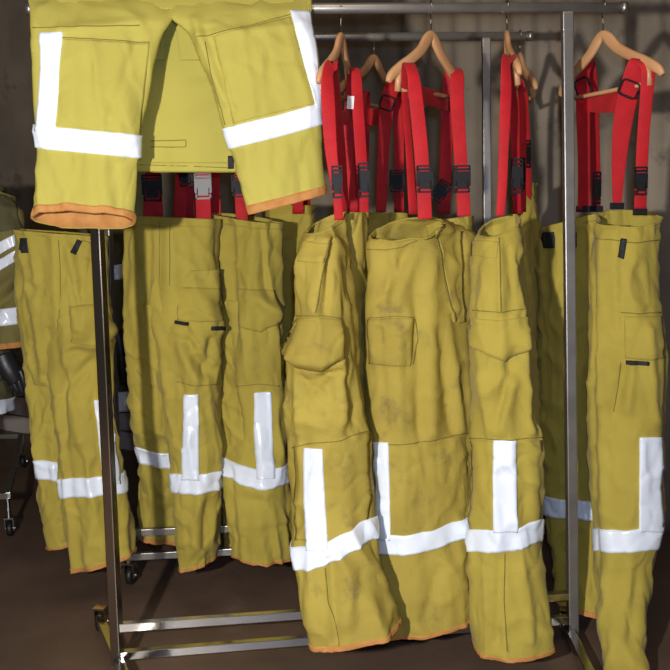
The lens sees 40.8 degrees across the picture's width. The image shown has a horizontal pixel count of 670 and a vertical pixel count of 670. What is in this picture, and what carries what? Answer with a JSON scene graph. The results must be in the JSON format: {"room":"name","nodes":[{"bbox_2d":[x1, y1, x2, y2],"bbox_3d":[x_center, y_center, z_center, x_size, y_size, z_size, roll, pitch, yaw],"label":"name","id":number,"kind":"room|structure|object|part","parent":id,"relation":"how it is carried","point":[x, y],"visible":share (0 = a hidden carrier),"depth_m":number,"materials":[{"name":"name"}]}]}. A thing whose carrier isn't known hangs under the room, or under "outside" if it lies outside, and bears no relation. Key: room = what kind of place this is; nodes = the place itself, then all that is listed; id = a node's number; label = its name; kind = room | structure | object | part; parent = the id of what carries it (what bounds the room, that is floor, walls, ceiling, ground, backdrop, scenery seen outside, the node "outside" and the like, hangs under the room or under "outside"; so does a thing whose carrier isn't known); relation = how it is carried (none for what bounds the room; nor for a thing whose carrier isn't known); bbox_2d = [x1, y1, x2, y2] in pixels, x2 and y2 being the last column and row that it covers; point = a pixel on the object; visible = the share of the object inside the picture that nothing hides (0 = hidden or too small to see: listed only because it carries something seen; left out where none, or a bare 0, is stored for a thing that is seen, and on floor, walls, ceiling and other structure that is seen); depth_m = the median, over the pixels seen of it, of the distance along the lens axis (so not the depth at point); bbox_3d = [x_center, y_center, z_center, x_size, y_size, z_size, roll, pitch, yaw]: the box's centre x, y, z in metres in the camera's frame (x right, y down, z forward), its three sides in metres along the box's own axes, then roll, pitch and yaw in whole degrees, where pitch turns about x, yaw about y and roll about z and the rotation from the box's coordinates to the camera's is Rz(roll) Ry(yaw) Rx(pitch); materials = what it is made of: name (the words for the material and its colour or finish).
{"room":"emergency services station","nodes":[
{"label":"emergency services station","id":0,"kind":"room"},
{"bbox_2d":[0,0,669,532],"bbox_3d":[-1.902,-1.197,5.386,10.402,3.604,0.149,3,8,33],"label":"wall","id":1,"kind":"structure","parent":0,"point":[645,28],"depth_m":3.69,"materials":[{"name":"concrete"}]},
{"bbox_2d":[0,392,135,450],"bbox_3d":[-1.595,0.447,5.299,1.950,0.340,0.030,3,8,33],"label":"baseboard","id":2,"kind":"structure","parent":1,"relation":"attached to","point":[9,422],"depth_m":5.49,"materials":[{"name":"grey"}]},
{"bbox_2d":[0,429,669,669],"bbox_3d":[-1.581,0.736,4.313,13.000,0.001,11.000,-2,7,0],"label":"floor","id":3,"kind":"structure","parent":0,"point":[47,615],"depth_m":2.85,"materials":[{"name":"concrete"}]},
{"bbox_2d":[0,433,28,535],"bbox_3d":[-2.107,-0.045,4.071,1.597,1.636,1.144,-2,7,0],"label":"rack","id":4,"kind":"object","parent":3,"relation":"on","point":[10,527],"visible":1,"depth_m":3.90,"materials":[{"name":"metal"}]},
{"bbox_2d":[0,187,24,413],"bbox_3d":[-1.439,-0.131,3.546,0.748,0.914,0.338,2,8,26],"label":"coat","id":5,"kind":"object","parent":4,"relation":"hanging from","point":[12,216],"visible":0.65,"depth_m":3.29,"materials":[{"name":"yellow fabric"}]},
{"bbox_3d":[-1.257,-0.449,3.322,0.203,0.162,0.091,-2,7,0],"label":"shoulder panel","id":6,"kind":"part","parent":5,"relation":"part of","materials":[{"name":"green fabric"}]},
{"bbox_2d":[0,350,25,395],"bbox_3d":[-1.193,0.141,3.306,0.128,0.168,0.088,-2,7,0],"label":"glove","id":7,"kind":"object","parent":5,"relation":"hanging from","point":[11,371],"visible":0.91,"depth_m":3.28,"materials":[{"name":"black leather"}]},
{"bbox_2d":[105,31,533,584],"bbox_3d":[-0.083,-0.092,3.201,1.496,1.828,0.552,-2,7,0],"label":"rack","id":8,"kind":"object","parent":3,"relation":"on","point":[130,569],"visible":0.36,"depth_m":2.93,"materials":[{"name":"metal"}]},
{"bbox_2d":[13,229,136,573],"bbox_3d":[-0.832,0.213,2.906,0.401,1.113,0.214,2,8,26],"label":"trousers","id":9,"kind":"object","parent":8,"relation":"hanging from","point":[53,293],"visible":0.88,"depth_m":2.83,"materials":[{"name":"yellow fabric"}]},
{"bbox_3d":[-0.925,0.295,2.963,0.189,0.834,0.152,-2,7,0],"label":"leg","id":10,"kind":"part","parent":9,"relation":"part of","materials":[{"name":"yellow fabric"}]},
{"bbox_3d":[-0.868,-0.091,2.879,0.320,0.501,0.217,-2,7,0],"label":"seat","id":11,"kind":"part","parent":9,"relation":"part of","materials":[{"name":"yellow fabric"}]},
{"bbox_3d":[-0.789,0.265,2.883,0.257,1.014,0.201,0,7,12],"label":"leg","id":12,"kind":"part","parent":9,"relation":"part of","materials":[{"name":"yellow fabric"}]},
{"bbox_3d":[-0.739,-0.078,2.959,0.068,1.741,0.030,-2,7,0],"label":"post","id":13,"kind":"part","parent":8,"relation":"part of","materials":[{"name":"metal"}]},
{"bbox_2d":[122,172,225,572],"bbox_3d":[-0.523,-0.044,2.924,0.362,1.614,0.333,-2,7,0],"label":"trousers","id":14,"kind":"object","parent":8,"relation":"hanging from","point":[173,324],"visible":0.97,"depth_m":2.84,"materials":[{"name":"yellow fabric"}]},
{"bbox_3d":[-0.587,0.302,3.017,0.215,0.855,0.233,-2,7,0],"label":"trouser leg","id":15,"kind":"part","parent":14,"relation":"part of","materials":[{"name":"yellow fabric"}]},
{"bbox_3d":[-0.521,-0.112,2.878,0.329,0.545,0.208,-2,7,0],"label":"trouser seat","id":16,"kind":"part","parent":14,"relation":"part of","materials":[{"name":"yellow fabric"}]},
{"bbox_3d":[-0.461,0.277,2.896,0.242,0.980,0.205,-2,7,0],"label":"trouser leg","id":17,"kind":"part","parent":14,"relation":"part of","materials":[{"name":"yellow fabric"}]},
{"bbox_2d":[211,172,291,566],"bbox_3d":[-0.289,-0.017,2.950,0.249,1.654,0.416,-3,7,-16],"label":"trousers","id":18,"kind":"object","parent":8,"relation":"hanging from","point":[257,498],"visible":0.89,"depth_m":2.87,"materials":[{"name":"yellow fabric"}]},
{"bbox_3d":[-0.302,0.336,3.055,0.218,0.929,0.280,-2,7,0],"label":"trouser leg","id":19,"kind":"part","parent":18,"relation":"part of","materials":[{"name":"yellow fabric"}]},
{"bbox_2d":[264,199,317,379],"bbox_3d":[-0.159,-0.032,3.146,0.218,1.690,0.262,-2,7,0],"label":"trousers","id":20,"kind":"object","parent":8,"relation":"hanging from","point":[297,217],"visible":0.17,"depth_m":3.12,"materials":[{"name":"yellow fabric"}]},
{"bbox_2d":[340,30,385,107],"bbox_3d":[0.121,-0.861,2.912,0.040,0.240,0.412,3,8,32],"label":"wooden hanger","id":21,"kind":"object","parent":8,"relation":"hanging from","point":[373,59],"visible":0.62,"depth_m":2.89,"materials":[{"name":"brown wood"}]},
{"bbox_3d":[0.119,-0.833,2.916,0.035,0.147,0.412,3,8,32],"label":"shoulder arm","id":22,"kind":"part","parent":21,"relation":"part of","materials":[{"name":"brown wood"}]},
{"bbox_2d":[350,81,407,324],"bbox_3d":[0.128,-0.009,2.865,0.237,1.540,0.189,3,8,30],"label":"trousers","id":23,"kind":"object","parent":21,"relation":"hanging from","point":[390,102],"visible":0.16,"depth_m":2.77,"materials":[{"name":"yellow fabric"}]},
{"bbox_3d":[0.127,0.183,2.893,0.229,1.151,0.176,-2,7,0],"label":"trouser leg","id":24,"kind":"part","parent":23,"relation":"part of","materials":[{"name":"yellow fabric"}]},
{"bbox_3d":[-0.105,-0.953,2.882,1.489,0.037,0.027,-2,7,-3],"label":"rail","id":25,"kind":"part","parent":8,"relation":"part of","materials":[{"name":"metal"}]},
{"bbox_3d":[0.510,-0.112,3.010,0.026,1.708,0.026,-2,7,0],"label":"post","id":26,"kind":"part","parent":8,"relation":"part of","materials":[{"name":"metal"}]},
{"bbox_2d":[517,29,537,101],"bbox_3d":[0.614,-0.875,2.937,0.035,0.237,0.352,-1,7,2],"label":"wooden hanger","id":27,"kind":"object","parent":8,"relation":"hanging from","point":[533,84],"visible":0.67,"depth_m":2.82,"materials":[{"name":"brown wood"}]},
{"bbox_3d":[0.614,-0.848,2.940,0.035,0.147,0.352,-1,7,2],"label":"shoulder arm","id":28,"kind":"part","parent":27,"relation":"part of","materials":[{"name":"brown wood"}]},
{"bbox_2d":[517,86,540,345],"bbox_3d":[0.625,-0.006,2.990,0.162,1.595,0.193,1,7,17],"label":"trousers","id":29,"kind":"object","parent":27,"relation":"hanging from","point":[530,218],"visible":0.18,"depth_m":2.89,"materials":[{"name":"yellow fabric"}]},
{"bbox_3d":[0.633,0.145,3.010,0.167,1.290,0.194,-2,7,0],"label":"trouser leg","id":30,"kind":"part","parent":29,"relation":"part of","materials":[{"name":"yellow fabric"}]},
{"bbox_2d":[25,1,628,669],"bbox_3d":[0.024,0.031,2.364,1.550,1.776,0.604,-2,7,0],"label":"rack","id":31,"kind":"object","parent":3,"relation":"on","point":[111,626],"visible":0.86,"depth_m":2.42,"materials":[{"name":"metal"}]},
{"bbox_3d":[-0.605,0.042,2.350,0.044,1.720,0.032,0,7,16],"label":"post","id":32,"kind":"part","parent":31,"relation":"part of","materials":[{"name":"silver metal"}]},
{"bbox_2d":[28,0,326,229],"bbox_3d":[-0.398,-0.565,2.279,0.732,0.583,0.213,-2,7,-7],"label":"trousers","id":33,"kind":"object","parent":31,"relation":"hanging from","point":[122,89],"visible":1,"depth_m":2.21,"materials":[{"name":"fabric"}]},
{"bbox_3d":[-0.571,-0.554,2.236,0.364,0.578,0.187,-2,7,0],"label":"leg","id":34,"kind":"part","parent":33,"relation":"part of","materials":[{"name":"fabric"}]},
{"bbox_3d":[-0.400,-0.640,2.308,0.644,0.441,0.132,-2,7,-6],"label":"seat","id":35,"kind":"part","parent":33,"relation":"part of","materials":[{"name":"fabric"}]},
{"bbox_3d":[-0.223,-0.583,2.284,0.389,0.551,0.171,-2,7,0],"label":"leg","id":36,"kind":"part","parent":33,"relation":"part of","materials":[{"name":"fabric"}]},
{"bbox_2d":[316,0,350,101],"bbox_3d":[0.008,-0.738,2.325,0.036,0.246,0.283,1,7,18],"label":"wooden hanger","id":37,"kind":"object","parent":31,"relation":"hanging from","point":[340,46],"visible":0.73,"depth_m":2.30,"materials":[{"name":"brown wood"}]},
{"bbox_3d":[0.008,-0.707,2.329,0.035,0.146,0.283,1,7,18],"label":"shoulder arm","id":38,"kind":"part","parent":37,"relation":"part of","materials":[{"name":"brown wood"}]},
{"bbox_2d":[280,60,401,652],"bbox_3d":[0.007,0.084,2.361,0.303,1.564,0.496,-2,7,0],"label":"trousers","id":39,"kind":"object","parent":37,"relation":"hanging from","point":[347,602],"visible":1,"depth_m":2.25,"materials":[{"name":"yellow fabric"}]},
{"bbox_3d":[0.055,0.256,2.511,0.209,1.185,0.230,-2,7,0],"label":"trouser leg","id":40,"kind":"part","parent":39,"relation":"part of","materials":[{"name":"yellow fabric"}]},
{"bbox_2d":[386,0,454,98],"bbox_3d":[0.247,-0.750,2.351,0.042,0.242,0.323,5,9,43],"label":"wooden hanger","id":41,"kind":"object","parent":31,"relation":"hanging from","point":[430,37],"visible":0.84,"depth_m":2.32,"materials":[{"name":"brown wood"}]},
{"bbox_2d":[364,62,475,640],"bbox_3d":[0.237,0.088,2.460,0.293,1.616,0.380,1,7,19],"label":"trousers","id":42,"kind":"object","parent":41,"relation":"hanging from","point":[418,394],"visible":0.87,"depth_m":2.38,"materials":[{"name":"yellow fabric"}]},
{"bbox_3d":[0.286,0.277,2.546,0.238,1.216,0.212,-2,7,0],"label":"trouser leg","id":43,"kind":"part","parent":42,"relation":"part of","materials":[{"name":"yellow fabric"}]},
{"bbox_3d":[0.245,-0.721,2.357,0.035,0.147,0.323,5,9,43],"label":"shoulder arm","id":44,"kind":"part","parent":41,"relation":"part of","materials":[{"name":"brown wood"}]},
{"bbox_3d":[0.005,-0.839,2.309,1.540,0.031,0.027,-2,7,-6],"label":"rail","id":45,"kind":"part","parent":31,"relation":"part of","materials":[{"name":"metal"}]},
{"bbox_2d":[504,0,521,88],"bbox_3d":[0.463,-0.757,2.368,0.035,0.243,0.392,-1,7,8],"label":"wooden hanger","id":46,"kind":"object","parent":31,"relation":"hanging from","point":[516,64],"visible":0.63,"depth_m":2.24,"materials":[{"name":"brown wood"}]},
{"bbox_2d":[465,53,554,662],"bbox_3d":[0.464,0.072,2.425,0.233,1.571,0.436,0,7,9],"label":"trousers","id":47,"kind":"object","parent":46,"relation":"hanging from","point":[510,620],"visible":1,"depth_m":2.30,"materials":[{"name":"yellow fabric"}]},
{"bbox_3d":[0.523,0.267,2.559,0.171,1.148,0.200,-2,7,0],"label":"trouser leg","id":48,"kind":"part","parent":47,"relation":"part of","materials":[{"name":"yellow fabric"}]},
{"bbox_3d":[0.463,-0.727,2.371,0.035,0.147,0.392,-1,7,8],"label":"shoulder arm","id":49,"kind":"part","parent":46,"relation":"part of","materials":[{"name":"brown wood"}]},
{"bbox_3d":[0.648,0.002,2.480,0.053,1.725,0.028,-2,7,0],"label":"post","id":50,"kind":"part","parent":31,"relation":"part of","materials":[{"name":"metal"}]},
{"bbox_2d":[535,58,668,669],"bbox_3d":[0.777,0.043,2.518,0.269,1.630,0.609,-3,7,-9],"label":"trousers","id":51,"kind":"object","parent":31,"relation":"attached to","point":[622,358],"visible":0.92,"depth_m":2.45,"materials":[{"name":"yellow fabric"}]},
{"bbox_3d":[0.720,0.225,2.692,0.219,1.182,0.292,-2,7,0],"label":"trouser leg","id":52,"kind":"part","parent":51,"relation":"part of","materials":[{"name":"yellow fabric"}]},
{"bbox_3d":[0.805,0.265,2.437,0.230,1.206,0.414,-2,7,0],"label":"trouser leg","id":53,"kind":"part","parent":51,"relation":"part of","materials":[{"name":"yellow fabric"}]},
{"bbox_2d":[558,0,664,99],"bbox_3d":[0.721,-0.768,2.401,0.038,0.244,0.388,-5,8,-27],"label":"wooden hanger","id":54,"kind":"object","parent":31,"relation":"hanging from","point":[609,39],"visible":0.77,"depth_m":2.37,"materials":[{"name":"brown wood"}]},
{"bbox_3d":[0.723,-0.738,2.405,0.035,0.147,0.388,-5,8,-27],"label":"shoulder arm","id":55,"kind":"part","parent":54,"relation":"part of","materials":[{"name":"brown wood"}]},
{"bbox_3d":[-1.106,-0.981,4.726,0.012,0.041,0.175,-2,7,0],"label":"wall hook","id":56,"kind":"object","parent":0,"visible":0},
{"bbox_2d":[87,172,144,412],"bbox_3d":[-1.130,-0.273,4.663,0.352,1.353,0.359,2,7,24],"label":"coat","id":57,"kind":"object","parent":56,"relation":"hanging from","point":[118,234],"visible":0.16,"depth_m":4.54,"materials":[{"name":"black fabric"}]}
]}

